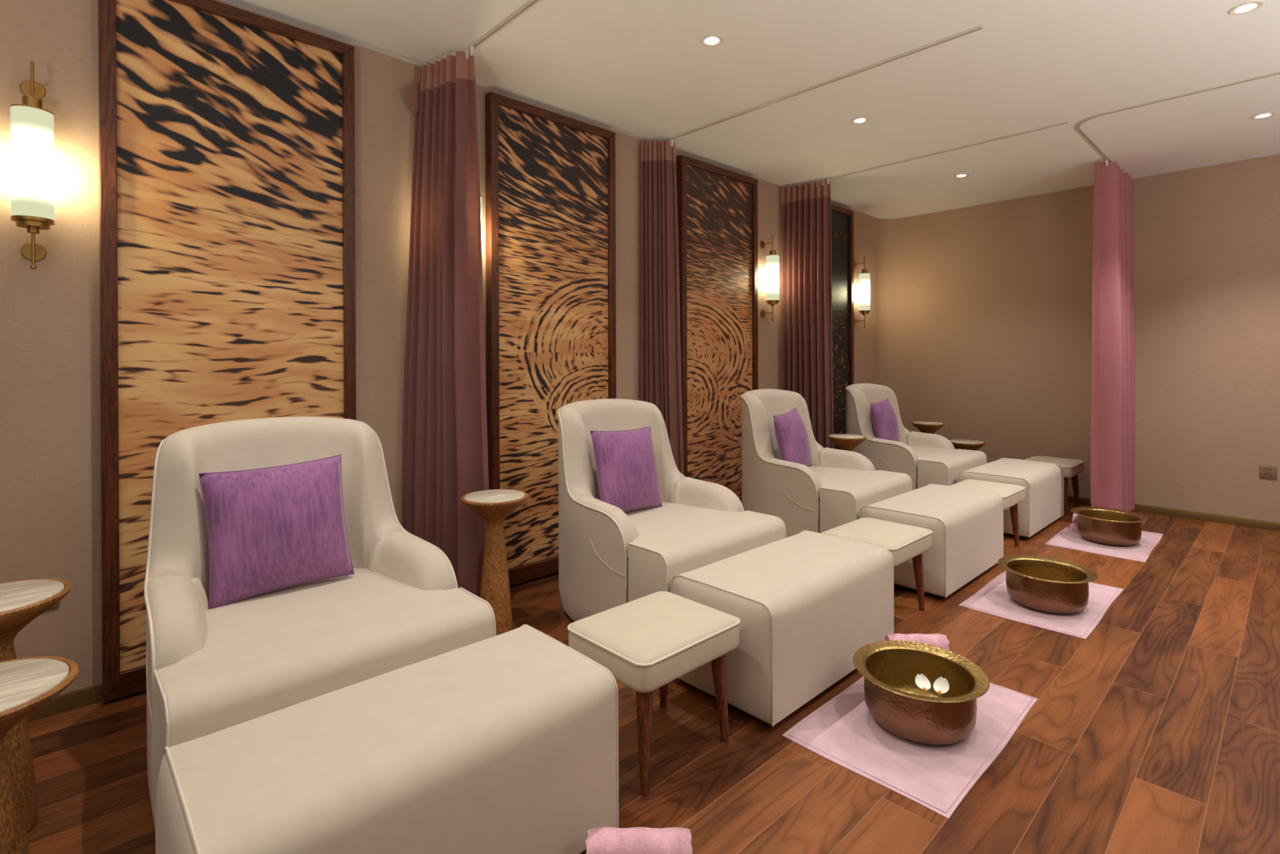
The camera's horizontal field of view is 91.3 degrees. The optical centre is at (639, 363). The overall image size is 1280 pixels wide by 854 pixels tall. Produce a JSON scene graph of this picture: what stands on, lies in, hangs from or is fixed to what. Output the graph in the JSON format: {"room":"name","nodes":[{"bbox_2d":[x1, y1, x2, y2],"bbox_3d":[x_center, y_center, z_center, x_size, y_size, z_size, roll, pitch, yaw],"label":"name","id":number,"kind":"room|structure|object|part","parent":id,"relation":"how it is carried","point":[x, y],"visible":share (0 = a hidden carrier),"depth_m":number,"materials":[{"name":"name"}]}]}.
{"room":"foot spa room","nodes":[
{"label":"foot spa room","id":0,"kind":"room"},
{"bbox_2d":[0,0,905,694],"bbox_3d":[-0.622,-0.124,3.307,8.840,2.630,0.200,0,0,-43],"label":"wall","id":1,"kind":"structure","parent":0,"point":[51,466],"depth_m":2.19,"materials":[{"name":"paint"}]},
{"bbox_2d":[9,60,54,269],"bbox_3d":[-1.989,-0.641,2.047,0.103,0.676,0.152,0,0,-43],"label":"wall sconce","id":2,"kind":"object","parent":1,"relation":"attached to","point":[32,126],"visible":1,"depth_m":2.00,"materials":[{"name":"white glass"}]},
{"bbox_3d":[-1.973,-0.915,2.029,0.009,0.128,0.009,0,0,-43],"label":"rod","id":3,"kind":"part","parent":2,"relation":"part of","materials":[{"name":"gold metal"}]},
{"bbox_3d":[-2.039,-0.917,2.099,0.062,0.062,0.007,0,0,-43],"label":"wall plate","id":4,"kind":"part","parent":2,"relation":"part of","materials":[{"name":"gold metal"}]},
{"bbox_3d":[-1.972,-0.642,2.030,0.101,0.346,0.101,0,0,-43],"label":"lamp shade","id":5,"kind":"part","parent":2,"relation":"part of","materials":[{"name":"white glass"}]},
{"bbox_3d":[-1.971,-0.373,2.031,0.009,0.115,0.009,0,0,-43],"label":"rod","id":6,"kind":"part","parent":2,"relation":"part of","materials":[{"name":"gold metal"}]},
{"bbox_3d":[-2.038,-0.374,2.101,0.062,0.062,0.007,0,0,-43],"label":"wall plate","id":7,"kind":"part","parent":2,"relation":"part of","materials":[{"name":"gold metal"}]},
{"bbox_2d":[48,600,59,608],"bbox_3d":[-2.023,0.791,2.113,0.088,0.090,0.010,0,0,-43],"label":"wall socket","id":8,"kind":"object","parent":1,"relation":"attached to","point":[56,605],"visible":0.12,"depth_m":2.14,"materials":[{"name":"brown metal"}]},
{"bbox_2d":[26,683,102,722],"bbox_3d":[-0.618,1.161,3.311,8.840,0.060,0.200,0,0,-43],"label":"baseboard","id":9,"kind":"structure","parent":1,"relation":"attached to","point":[88,695],"depth_m":2.16,"materials":[{"name":"brown wood"}]},
{"bbox_2d":[97,0,355,702],"bbox_3d":[-1.587,-0.106,2.492,0.855,2.580,0.058,0,0,-43],"label":"wall panel","id":10,"kind":"object","parent":1,"relation":"attached to","point":[227,133],"visible":0.74,"depth_m":2.41,"materials":[{"name":"brown wood"}]},
{"bbox_3d":[-1.881,-0.104,2.214,0.046,2.577,0.058,0,0,-43],"label":"frame rail","id":11,"kind":"part","parent":10,"relation":"part of","materials":[{"name":"brown wood"}]},
{"bbox_3d":[-1.583,1.141,2.496,0.853,0.086,0.058,0,0,-43],"label":"frame rail","id":12,"kind":"part","parent":10,"relation":"part of","materials":[{"name":"brown wood"}]},
{"bbox_3d":[-1.591,-1.373,2.488,0.852,0.046,0.058,0,0,-43],"label":"frame rail","id":13,"kind":"part","parent":10,"relation":"part of","materials":[{"name":"brown wood"}]},
{"bbox_3d":[-1.293,-0.108,2.770,0.046,2.577,0.058,0,0,-43],"label":"frame rail","id":14,"kind":"part","parent":10,"relation":"part of","materials":[{"name":"brown wood"}]},
{"bbox_2d":[480,195,482,259],"bbox_3d":[-0.852,-0.648,3.122,0.103,0.676,0.152,0,0,-43],"label":"wall sconce","id":15,"kind":"object","parent":1,"relation":"attached to","point":[481,197],"visible":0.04,"depth_m":3.11,"materials":[{"name":"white glass"}]},
{"bbox_2d":[484,92,616,586],"bbox_3d":[-0.476,-0.113,3.542,0.855,2.580,0.058,0,0,-43],"label":"wall panel","id":16,"kind":"object","parent":1,"relation":"attached to","point":[551,307],"visible":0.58,"depth_m":3.45,"materials":[{"name":"brown wood"}]},
{"bbox_3d":[-0.769,-0.111,3.264,0.046,2.577,0.058,0,0,-43],"label":"frame rail","id":17,"kind":"part","parent":16,"relation":"part of","materials":[{"name":"brown wood"}]},
{"bbox_3d":[-0.472,1.134,3.546,0.853,0.086,0.058,0,0,-43],"label":"frame rail","id":18,"kind":"part","parent":16,"relation":"part of","materials":[{"name":"brown wood"}]},
{"bbox_3d":[-0.479,-1.380,3.538,0.852,0.046,0.058,0,0,-43],"label":"frame rail","id":19,"kind":"part","parent":16,"relation":"part of","materials":[{"name":"brown wood"}]},
{"bbox_3d":[-0.182,-0.115,3.820,0.046,2.577,0.058,0,0,-43],"label":"frame rail","id":20,"kind":"part","parent":16,"relation":"part of","materials":[{"name":"brown wood"}]},
{"bbox_2d":[675,155,758,502],"bbox_3d":[0.580,-0.119,4.540,0.855,2.580,0.058,0,0,-43],"label":"wall panel","id":21,"kind":"object","parent":1,"relation":"attached to","point":[717,206],"visible":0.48,"depth_m":4.50,"materials":[{"name":"brown wood"}]},
{"bbox_3d":[0.286,-0.117,4.262,0.046,2.577,0.058,0,0,-43],"label":"frame rail","id":22,"kind":"part","parent":21,"relation":"part of","materials":[{"name":"brown wood"}]},
{"bbox_3d":[0.576,-1.386,4.535,0.852,0.046,0.058,0,0,-43],"label":"frame rail","id":23,"kind":"part","parent":21,"relation":"part of","materials":[{"name":"brown wood"}]},
{"bbox_3d":[0.874,-0.121,4.817,0.046,2.577,0.058,0,0,-43],"label":"frame rail","id":24,"kind":"part","parent":21,"relation":"part of","materials":[{"name":"brown wood"}]},
{"bbox_2d":[760,235,779,321],"bbox_3d":[1.017,-0.660,4.888,0.103,0.676,0.152,0,0,-43],"label":"wall sconce","id":25,"kind":"object","parent":1,"relation":"attached to","point":[772,260],"visible":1,"depth_m":4.83,"materials":[{"name":"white glass"}]},
{"bbox_3d":[0.968,-0.393,4.942,0.062,0.062,0.007,0,0,-43],"label":"wall plate","id":26,"kind":"part","parent":25,"relation":"part of","materials":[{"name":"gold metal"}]},
{"bbox_3d":[0.967,-0.936,4.940,0.062,0.062,0.007,0,0,-43],"label":"wall plate","id":27,"kind":"part","parent":25,"relation":"part of","materials":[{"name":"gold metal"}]},
{"bbox_3d":[1.034,-0.661,4.871,0.101,0.346,0.101,0,0,-43],"label":"lamp shade","id":28,"kind":"part","parent":25,"relation":"part of","materials":[{"name":"white glass"}]},
{"bbox_2d":[831,204,853,449],"bbox_3d":[1.671,-0.126,5.571,0.855,2.580,0.058,0,0,-43],"label":"wall panel","id":29,"kind":"object","parent":1,"relation":"attached to","point":[842,219],"visible":0.26,"depth_m":5.72,"materials":[{"name":"brown wood"}]},
{"bbox_3d":[1.667,-1.393,5.567,0.852,0.046,0.058,0,0,-43],"label":"frame rail","id":30,"kind":"part","parent":29,"relation":"part of","materials":[{"name":"brown wood"}]},
{"bbox_3d":[1.965,-0.128,5.849,0.046,2.577,0.058,0,0,-43],"label":"frame rail","id":31,"kind":"part","parent":29,"relation":"part of","materials":[{"name":"brown wood"}]},
{"bbox_2d":[853,256,870,328],"bbox_3d":[2.100,-0.666,5.912,0.103,0.676,0.152,0,0,-43],"label":"wall sconce","id":32,"kind":"object","parent":1,"relation":"attached to","point":[864,277],"visible":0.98,"depth_m":5.86,"materials":[{"name":"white glass"}]},
{"bbox_3d":[2.116,-0.941,5.893,0.009,0.128,0.009,0,0,-43],"label":"rod","id":33,"kind":"part","parent":32,"relation":"part of","materials":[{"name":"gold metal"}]},
{"bbox_3d":[2.117,-0.667,5.894,0.101,0.346,0.101,0,0,-43],"label":"lamp shade","id":34,"kind":"part","parent":32,"relation":"part of","materials":[{"name":"white glass"}]},
{"bbox_2d":[26,502,1279,853],"bbox_3d":[1.284,1.231,1.372,8.940,0.080,5.830,0,0,-43],"label":"floor","id":35,"kind":"structure","parent":0,"point":[1157,731],"depth_m":1.95,"materials":[{"name":"brown wood"}]},
{"bbox_2d":[0,578,71,833],"bbox_3d":[-1.645,0.898,1.589,0.300,0.603,0.300,0,0,-43],"label":"side table","id":36,"kind":"object","parent":35,"relation":"on","point":[21,602],"visible":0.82,"depth_m":1.59,"materials":[{"name":"brown wood"}]},
{"bbox_2d":[0,656,79,853],"bbox_3d":[-1.412,0.948,1.328,0.330,0.503,0.330,0,0,-43],"label":"side table","id":37,"kind":"object","parent":35,"relation":"on","point":[27,684],"visible":1,"depth_m":1.35,"materials":[{"name":"brown wood"}]},
{"bbox_2d":[143,416,496,848],"bbox_3d":[-1.017,0.694,1.903,0.809,1.006,0.896,0,0,-43],"label":"armchair","id":38,"kind":"object","parent":35,"relation":"on","point":[209,671],"visible":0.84,"depth_m":1.79,"materials":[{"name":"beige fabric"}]},
{"bbox_3d":[-1.221,0.701,1.648,0.142,0.206,0.362,0,0,-36],"label":"armrest","id":39,"kind":"part","parent":38,"relation":"part of","materials":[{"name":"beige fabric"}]},
{"bbox_3d":[-1.205,0.484,2.101,0.739,0.588,0.342,0,0,-43],"label":"backrest","id":40,"kind":"part","parent":38,"relation":"part of","materials":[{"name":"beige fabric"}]},
{"bbox_2d":[198,454,354,608],"bbox_3d":[-1.134,0.514,1.970,0.416,0.405,0.158,0,0,-39],"label":"cushion","id":41,"kind":"object","parent":38,"relation":"on","point":[269,529],"visible":1,"depth_m":1.91,"materials":[{"name":"purple fabric"}]},
{"bbox_3d":[-0.951,0.936,1.835,0.809,0.458,0.700,0,0,-43],"label":"seat","id":42,"kind":"part","parent":38,"relation":"part of","materials":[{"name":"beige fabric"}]},
{"bbox_3d":[-0.751,0.698,2.092,0.362,0.206,0.142,0,0,39],"label":"armrest","id":43,"kind":"part","parent":38,"relation":"part of","materials":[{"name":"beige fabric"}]},
{"bbox_2d":[155,624,618,853],"bbox_3d":[-0.523,0.984,1.433,0.912,0.426,0.464,0,0,-43],"label":"ottoman","id":44,"kind":"object","parent":35,"relation":"on","point":[508,742],"visible":0.99,"depth_m":1.31,"materials":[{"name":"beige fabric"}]},
{"bbox_2d":[460,488,528,635],"bbox_3d":[-0.603,0.872,2.602,0.273,0.643,0.273,0,0,-43],"label":"side table","id":45,"kind":"object","parent":35,"relation":"on","point":[494,506],"visible":0.87,"depth_m":2.56,"materials":[{"name":"brown wood"}]},
{"bbox_2d":[585,826,692,853],"bbox_3d":[-0.002,1.154,1.428,0.241,0.168,0.088,0,0,1],"label":"rolled towel","id":46,"kind":"object","parent":35,"relation":"on","point":[600,840],"visible":1,"depth_m":1.41,"materials":[{"name":"pink fabric"}]},
{"bbox_2d":[567,591,740,795],"bbox_3d":[0.047,0.993,1.954,0.445,0.402,0.364,0,0,-43],"label":"stool","id":47,"kind":"object","parent":35,"relation":"on","point":[648,642],"visible":0.95,"depth_m":1.85,"materials":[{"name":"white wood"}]},
{"bbox_3d":[0.013,1.042,1.757,0.056,0.306,0.058,0,0,-43],"label":"leg","id":48,"kind":"part","parent":47,"relation":"part of","materials":[{"name":"brown wood"}]},
{"bbox_2d":[568,591,739,692],"bbox_3d":[0.046,0.844,1.954,0.438,0.103,0.357,0,0,-43],"label":"cushion","id":49,"kind":"object","parent":47,"relation":"on","point":[647,642],"depth_m":1.86,"materials":[{"name":"beige leather"}]},
{"bbox_3d":[0.081,1.040,2.152,0.055,0.306,0.057,0,0,-43],"label":"leg","id":50,"kind":"part","parent":47,"relation":"part of","materials":[{"name":"brown wood"}]},
{"bbox_3d":[0.246,1.040,1.977,0.055,0.306,0.057,0,0,-43],"label":"leg","id":51,"kind":"part","parent":47,"relation":"part of","materials":[{"name":"brown wood"}]},
{"bbox_2d":[557,398,786,621],"bbox_3d":[0.077,0.687,2.916,0.809,1.006,0.896,0,0,-43],"label":"armchair","id":52,"kind":"object","parent":35,"relation":"on","point":[609,557],"visible":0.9,"depth_m":2.76,"materials":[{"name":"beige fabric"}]},
{"bbox_3d":[-0.127,0.694,2.662,0.142,0.206,0.362,0,0,-36],"label":"armrest","id":53,"kind":"part","parent":52,"relation":"part of","materials":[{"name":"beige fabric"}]},
{"bbox_3d":[-0.111,0.478,3.114,0.739,0.588,0.342,0,0,-43],"label":"backrest","id":54,"kind":"part","parent":52,"relation":"part of","materials":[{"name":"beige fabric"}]},
{"bbox_2d":[590,426,662,512],"bbox_3d":[-0.061,0.507,2.968,0.396,0.398,0.165,0,0,-39],"label":"cushion","id":55,"kind":"object","parent":52,"relation":"on","point":[627,474],"visible":0.91,"depth_m":2.90,"materials":[{"name":"purple fabric"}]},
{"bbox_3d":[0.142,0.929,2.849,0.809,0.458,0.700,0,0,-43],"label":"seat","id":56,"kind":"part","parent":52,"relation":"part of","materials":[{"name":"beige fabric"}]},
{"bbox_3d":[0.343,0.691,3.105,0.362,0.206,0.142,0,0,39],"label":"armrest","id":57,"kind":"part","parent":52,"relation":"part of","materials":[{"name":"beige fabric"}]},
{"bbox_2d":[670,530,893,726],"bbox_3d":[0.582,0.977,2.455,0.912,0.426,0.464,0,0,-43],"label":"ottoman","id":58,"kind":"object","parent":35,"relation":"on","point":[804,602],"visible":0.87,"depth_m":2.21,"materials":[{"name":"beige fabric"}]},
{"bbox_2d":[741,388,911,537],"bbox_3d":[1.131,0.680,3.994,0.896,1.006,0.809,0,0,45],"label":"armchair","id":59,"kind":"object","parent":35,"relation":"on","point":[830,493],"visible":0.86,"depth_m":3.83,"materials":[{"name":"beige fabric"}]},
{"bbox_3d":[0.936,0.471,4.185,0.342,0.588,0.739,0,0,45],"label":"backrest","id":60,"kind":"part","parent":59,"relation":"part of","materials":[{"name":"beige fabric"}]},
{"bbox_2d":[773,407,812,466],"bbox_3d":[0.978,0.502,3.994,0.161,0.413,0.427,0,0,36],"label":"cushion","id":61,"kind":"object","parent":59,"relation":"on","point":[791,434],"visible":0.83,"depth_m":3.89,"materials":[{"name":"purple fabric"}]},
{"bbox_3d":[0.936,0.687,3.733,0.142,0.206,0.362,0,0,-38],"label":"armrest","id":62,"kind":"part","parent":59,"relation":"part of","materials":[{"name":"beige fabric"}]},
{"bbox_3d":[1.390,0.684,4.193,0.362,0.206,0.142,0,0,37],"label":"armrest","id":63,"kind":"part","parent":59,"relation":"part of","materials":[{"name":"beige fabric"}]},
{"bbox_3d":[1.199,0.922,3.929,0.700,0.458,0.809,0,0,45],"label":"seat","id":64,"kind":"part","parent":59,"relation":"part of","materials":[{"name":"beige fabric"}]},
{"bbox_2d":[827,434,866,451],"bbox_3d":[1.524,0.858,4.606,0.273,0.643,0.273,0,0,-43],"label":"side table","id":65,"kind":"object","parent":35,"relation":"on","point":[844,442],"visible":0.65,"depth_m":4.53,"materials":[{"name":"brown wood"}]},
{"bbox_2d":[822,517,933,610],"bbox_3d":[1.132,0.986,2.980,0.445,0.402,0.364,0,0,-43],"label":"stool","id":66,"kind":"object","parent":35,"relation":"on","point":[904,542],"visible":0.66,"depth_m":2.92,"materials":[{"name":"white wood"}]},
{"bbox_2d":[822,517,932,566],"bbox_3d":[1.131,0.837,2.980,0.438,0.103,0.357,0,0,-43],"label":"cushion","id":67,"kind":"object","parent":66,"relation":"on","point":[904,542],"depth_m":2.90,"materials":[{"name":"beige leather"}]},
{"bbox_3d":[1.331,1.034,3.003,0.055,0.306,0.057,0,0,-43],"label":"leg","id":68,"kind":"part","parent":66,"relation":"part of","materials":[{"name":"brown wood"}]},
{"bbox_2d":[782,675,1037,818],"bbox_3d":[0.931,1.187,2.102,0.836,0.006,0.514,0,0,-44],"label":"bath mat","id":69,"kind":"object","parent":35,"relation":"on","point":[842,731],"visible":0.53,"depth_m":1.93,"materials":[{"name":"pink fabric"}]},
{"bbox_2d":[884,633,949,650],"bbox_3d":[1.081,1.138,2.446,0.231,0.154,0.080,0,0,1],"label":"rolled towel","id":70,"kind":"object","parent":69,"relation":"on","point":[939,640],"visible":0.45,"depth_m":2.42,"materials":[{"name":"pink fabric"}]},
{"bbox_2d":[853,640,989,745],"bbox_3d":[0.920,1.095,2.065,0.410,0.177,0.410,0,0,-43],"label":"bowl","id":71,"kind":"object","parent":69,"relation":"on","point":[890,668],"visible":0.99,"depth_m":2.02,"materials":[{"name":"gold metal"}]},
{"label":"water","id":72,"kind":"object","parent":71,"relation":"in","visible":0},
{"bbox_2d":[915,673,930,692],"bbox_3d":[0.956,1.081,2.111,0.048,0.042,0.047,0,0,32],"label":"petal","id":73,"kind":"object","parent":72,"relation":"on","point":[922,681],"visible":1,"depth_m":2.12,"materials":[{"name":"white plant"}]},
{"bbox_2d":[933,676,949,694],"bbox_3d":[1.004,1.079,2.087,0.044,0.048,0.047,0,0,-8],"label":"petal","id":74,"kind":"object","parent":72,"relation":"on","point":[940,685],"visible":1,"depth_m":2.09,"materials":[{"name":"white plant"}]},
{"bbox_2d":[845,383,986,490],"bbox_3d":[2.140,0.674,4.979,0.809,1.006,0.896,0,0,-43],"label":"armchair","id":75,"kind":"object","parent":35,"relation":"on","point":[926,458],"visible":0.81,"depth_m":4.83,"materials":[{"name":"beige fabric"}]},
{"bbox_3d":[1.952,0.465,5.176,0.739,0.588,0.342,0,0,-43],"label":"backrest","id":76,"kind":"part","parent":75,"relation":"part of","materials":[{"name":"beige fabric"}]},
{"bbox_2d":[870,398,899,441],"bbox_3d":[1.953,0.494,4.977,0.157,0.410,0.417,0,0,40],"label":"cushion","id":77,"kind":"object","parent":75,"relation":"on","point":[884,420],"visible":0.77,"depth_m":4.87,"materials":[{"name":"purple fabric"}]},
{"bbox_3d":[1.936,0.681,4.724,0.142,0.206,0.362,0,0,-36],"label":"armrest","id":78,"kind":"part","parent":75,"relation":"part of","materials":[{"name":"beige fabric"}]},
{"bbox_3d":[2.406,0.678,5.168,0.362,0.206,0.142,0,0,39],"label":"armrest","id":79,"kind":"part","parent":75,"relation":"part of","materials":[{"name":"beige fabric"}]},
{"bbox_3d":[2.205,0.916,4.911,0.809,0.458,0.700,0,0,-43],"label":"seat","id":80,"kind":"part","parent":75,"relation":"part of","materials":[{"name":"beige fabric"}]},
{"bbox_2d":[911,421,945,433],"bbox_3d":[2.568,0.852,5.573,0.273,0.643,0.273,0,0,-43],"label":"side table","id":81,"kind":"object","parent":35,"relation":"on","point":[929,427],"visible":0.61,"depth_m":5.50,"materials":[{"name":"brown wood"}]},
{"bbox_2d":[859,484,1003,598],"bbox_3d":[1.663,0.970,3.534,0.912,0.426,0.464,0,0,-43],"label":"ottoman","id":82,"kind":"object","parent":35,"relation":"on","point":[966,524],"visible":0.84,"depth_m":3.28,"materials":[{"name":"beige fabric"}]},
{"bbox_2d":[949,439,986,450],"bbox_3d":[2.800,0.922,5.364,0.300,0.503,0.300,0,0,-43],"label":"side table","id":83,"kind":"object","parent":35,"relation":"on","point":[966,444],"visible":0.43,"depth_m":5.27,"materials":[{"name":"brown wood"}]},
{"bbox_2d":[950,479,1025,546],"bbox_3d":[2.207,0.980,4.005,0.445,0.402,0.364,0,0,-43],"label":"footstool","id":84,"kind":"object","parent":35,"relation":"on","point":[1011,495],"visible":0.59,"depth_m":3.97,"materials":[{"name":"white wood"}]},
{"bbox_2d":[950,479,1025,510],"bbox_3d":[2.206,0.830,4.004,0.438,0.103,0.357,0,0,-43],"label":"cushion","id":85,"kind":"object","parent":84,"relation":"on","point":[1011,495],"depth_m":3.93,"materials":[{"name":"beige leather"}]},
{"bbox_3d":[2.406,1.027,4.027,0.055,0.306,0.057,0,0,-43],"label":"leg","id":86,"kind":"part","parent":84,"relation":"part of","materials":[{"name":"brown wood"}]},
{"bbox_2d":[956,457,1063,538],"bbox_3d":[2.720,0.963,4.571,0.912,0.426,0.464,0,0,-43],"label":"ottoman","id":87,"kind":"object","parent":35,"relation":"on","point":[1042,504],"visible":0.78,"depth_m":4.34,"materials":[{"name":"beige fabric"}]},
{"bbox_2d":[958,570,1123,639],"bbox_3d":[2.038,1.180,3.158,0.851,0.006,0.521,0,0,-44],"label":"bath mat","id":88,"kind":"object","parent":35,"relation":"on","point":[993,598],"visible":0.52,"depth_m":3.00,"materials":[{"name":"pink fabric"}]},
{"bbox_2d":[997,555,1097,613],"bbox_3d":[1.984,1.088,3.054,0.410,0.177,0.410,0,0,24],"label":"bowl","id":89,"kind":"object","parent":88,"relation":"on","point":[1048,584],"visible":1,"depth_m":2.99,"materials":[{"name":"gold metal"}]},
{"bbox_2d":[1025,455,1084,515],"bbox_3d":[3.315,0.973,5.033,0.445,0.402,0.364,0,0,-43],"label":"footstool","id":90,"kind":"object","parent":35,"relation":"on","point":[1072,467],"visible":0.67,"depth_m":4.93,"materials":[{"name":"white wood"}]},
{"bbox_2d":[1025,455,1084,477],"bbox_3d":[3.315,0.823,5.032,0.438,0.103,0.357,0,0,-43],"label":"cushion","id":91,"kind":"object","parent":90,"relation":"on","point":[1072,467],"depth_m":4.93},
{"bbox_3d":[3.282,1.021,4.835,0.056,0.306,0.058,0,0,-43],"label":"leg","id":92,"kind":"part","parent":90,"relation":"part of","materials":[{"name":"brown wood"}]},
{"bbox_3d":[3.515,1.020,5.056,0.055,0.306,0.057,0,0,-43],"label":"leg","id":93,"kind":"part","parent":90,"relation":"part of","materials":[{"name":"brown wood"}]},
{"bbox_2d":[1044,522,1163,562],"bbox_3d":[3.109,1.173,4.175,0.851,0.006,0.516,0,0,-44],"label":"bath mat","id":94,"kind":"object","parent":35,"relation":"on","point":[1140,551],"visible":0.52,"depth_m":4.01,"materials":[{"name":"pink fabric"}]},
{"bbox_2d":[1071,513,1079,533],"bbox_3d":[3.078,1.128,4.387,0.075,0.143,0.206,0,0,37],"label":"rolled towel","id":95,"kind":"object","parent":94,"relation":"on","point":[1074,529],"visible":0.38,"depth_m":4.32,"materials":[{"name":"pink fabric"}]},
{"bbox_2d":[1071,506,1148,546],"bbox_3d":[3.087,1.081,4.119,0.410,0.177,0.410,0,0,-16],"label":"bowl","id":96,"kind":"object","parent":94,"relation":"on","point":[1101,525],"visible":1,"depth_m":4.03,"materials":[{"name":"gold metal"}]},
{"bbox_2d":[222,0,1279,218],"bbox_3d":[1.276,-1.478,1.363,8.940,0.080,5.830,0,0,-43],"label":"ceiling","id":97,"kind":"structure","parent":0,"point":[642,69],"depth_m":3.12,"materials":[{"name":"paint"}]},
{"bbox_2d":[462,0,539,52],"bbox_3d":[-0.306,-1.432,2.352,0.020,0.010,1.960,0,0,-43],"label":"track","id":98,"kind":"object","parent":97,"relation":"attached to","point":[530,3],"visible":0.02,"depth_m":2.63,"materials":[{"name":"metal"}]},
{"bbox_2d":[401,45,488,597],"bbox_3d":[-0.869,-0.126,2.871,0.463,2.588,0.193,0,0,31],"label":"curtain","id":99,"kind":"object","parent":98,"relation":"hanging from","point":[445,455],"visible":0.84,"depth_m":2.84,"materials":[{"name":"purple fabric"}]},
{"bbox_2d":[700,34,724,47],"bbox_3d":[0.321,-1.438,2.791,0.104,0.004,0.104,0,0,-43],"label":"recessed light","id":100,"kind":"object","parent":97,"relation":"in","point":[711,40],"visible":1,"depth_m":2.79,"materials":[{"name":"white"}]},
{"bbox_2d":[663,25,982,141],"bbox_3d":[0.790,-1.439,3.388,0.020,0.010,1.960,0,0,-43],"label":"track","id":101,"kind":"object","parent":97,"relation":"attached to","point":[980,27],"visible":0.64,"depth_m":3.15,"materials":[{"name":"metal"}]},
{"bbox_2d":[640,139,684,475],"bbox_3d":[0.142,-0.133,3.987,0.237,2.588,0.164,0,0,34],"label":"curtain","id":102,"kind":"object","parent":101,"relation":"hanging from","point":[660,376],"visible":0.7,"depth_m":3.98,"materials":[{"name":"fabric"}]},
{"bbox_2d":[850,116,869,124],"bbox_3d":[1.310,-1.445,3.726,0.104,0.004,0.104,0,0,-43],"label":"recessed light","id":103,"kind":"object","parent":97,"relation":"in","point":[860,120],"visible":1,"depth_m":3.72,"materials":[{"name":"white"}]},
{"bbox_2d":[791,120,1067,186],"bbox_3d":[1.901,-1.446,4.456,0.020,0.010,1.935,0,0,-43],"label":"track","id":104,"kind":"object","parent":97,"relation":"attached to","point":[1065,122],"visible":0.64,"depth_m":4.24,"materials":[{"name":"metal"}]},
{"bbox_2d":[780,178,833,448],"bbox_3d":[1.325,-0.140,4.981,0.413,2.588,0.119,0,0,40],"label":"curtain","id":105,"kind":"object","parent":104,"relation":"hanging from","point":[806,317],"visible":0.71,"depth_m":4.95,"materials":[{"name":"fabric"}]},
{"bbox_2d":[954,173,968,177],"bbox_3d":[2.492,-1.452,4.843,0.104,0.004,0.104,0,0,-43],"label":"recessed light","id":106,"kind":"object","parent":97,"relation":"in","point":[964,175],"visible":1,"depth_m":4.84,"materials":[{"name":"white"}]},
{"bbox_2d":[1075,71,1279,162],"bbox_3d":[4.065,-1.449,3.398,1.710,0.010,2.555,0,0,-43],"label":"track","id":107,"kind":"object","parent":97,"relation":"attached to","point":[1078,128],"visible":0.92,"depth_m":3.48,"materials":[{"name":"metal"}]},
{"bbox_2d":[1090,159,1136,511],"bbox_3d":[3.551,-0.158,4.671,0.780,2.564,0.171,0,0,-43],"label":"curtain","id":108,"kind":"object","parent":107,"relation":"hanging from","point":[1113,398],"visible":0.98,"depth_m":4.47,"materials":[{"name":"pink fabric"}]},
{"bbox_2d":[1228,0,1263,15],"bbox_3d":[2.465,-1.444,2.544,0.104,0.004,0.104,0,0,-43],"label":"recessed light","id":109,"kind":"object","parent":97,"relation":"in","point":[1246,7],"visible":1,"depth_m":2.54,"materials":[{"name":"white"}]},
{"bbox_2d":[1250,111,1275,119],"bbox_3d":[3.659,-1.452,3.671,0.104,0.004,0.104,0,0,-43],"label":"recessed light","id":110,"kind":"object","parent":97,"relation":"in","point":[1264,115],"visible":1,"depth_m":3.66,"materials":[{"name":"white"}]},
{"bbox_2d":[905,153,1279,522],"bbox_3d":[4.559,-0.143,4.260,0.001,2.630,5.530,0,0,-43],"label":"wall","id":111,"kind":"structure","parent":0,"point":[998,295],"depth_m":4.92,"materials":[{"name":"paint"}]},
{"bbox_2d":[1067,494,1279,531],"bbox_3d":[4.558,1.142,4.261,0.012,0.060,5.530,0,0,-43],"label":"baseboard","id":112,"kind":"structure","parent":111,"relation":"attached to","point":[1251,522],"depth_m":4.65,"materials":[{"name":"brown wood"}]},
{"bbox_2d":[1259,464,1276,479],"bbox_3d":[4.424,0.766,4.402,0.010,0.090,0.088,0,0,-43],"label":"wall socket","id":113,"kind":"object","parent":111,"relation":"attached to","point":[1265,471],"visible":1,"depth_m":4.40,"materials":[{"name":"brown plastic"}]}
]}

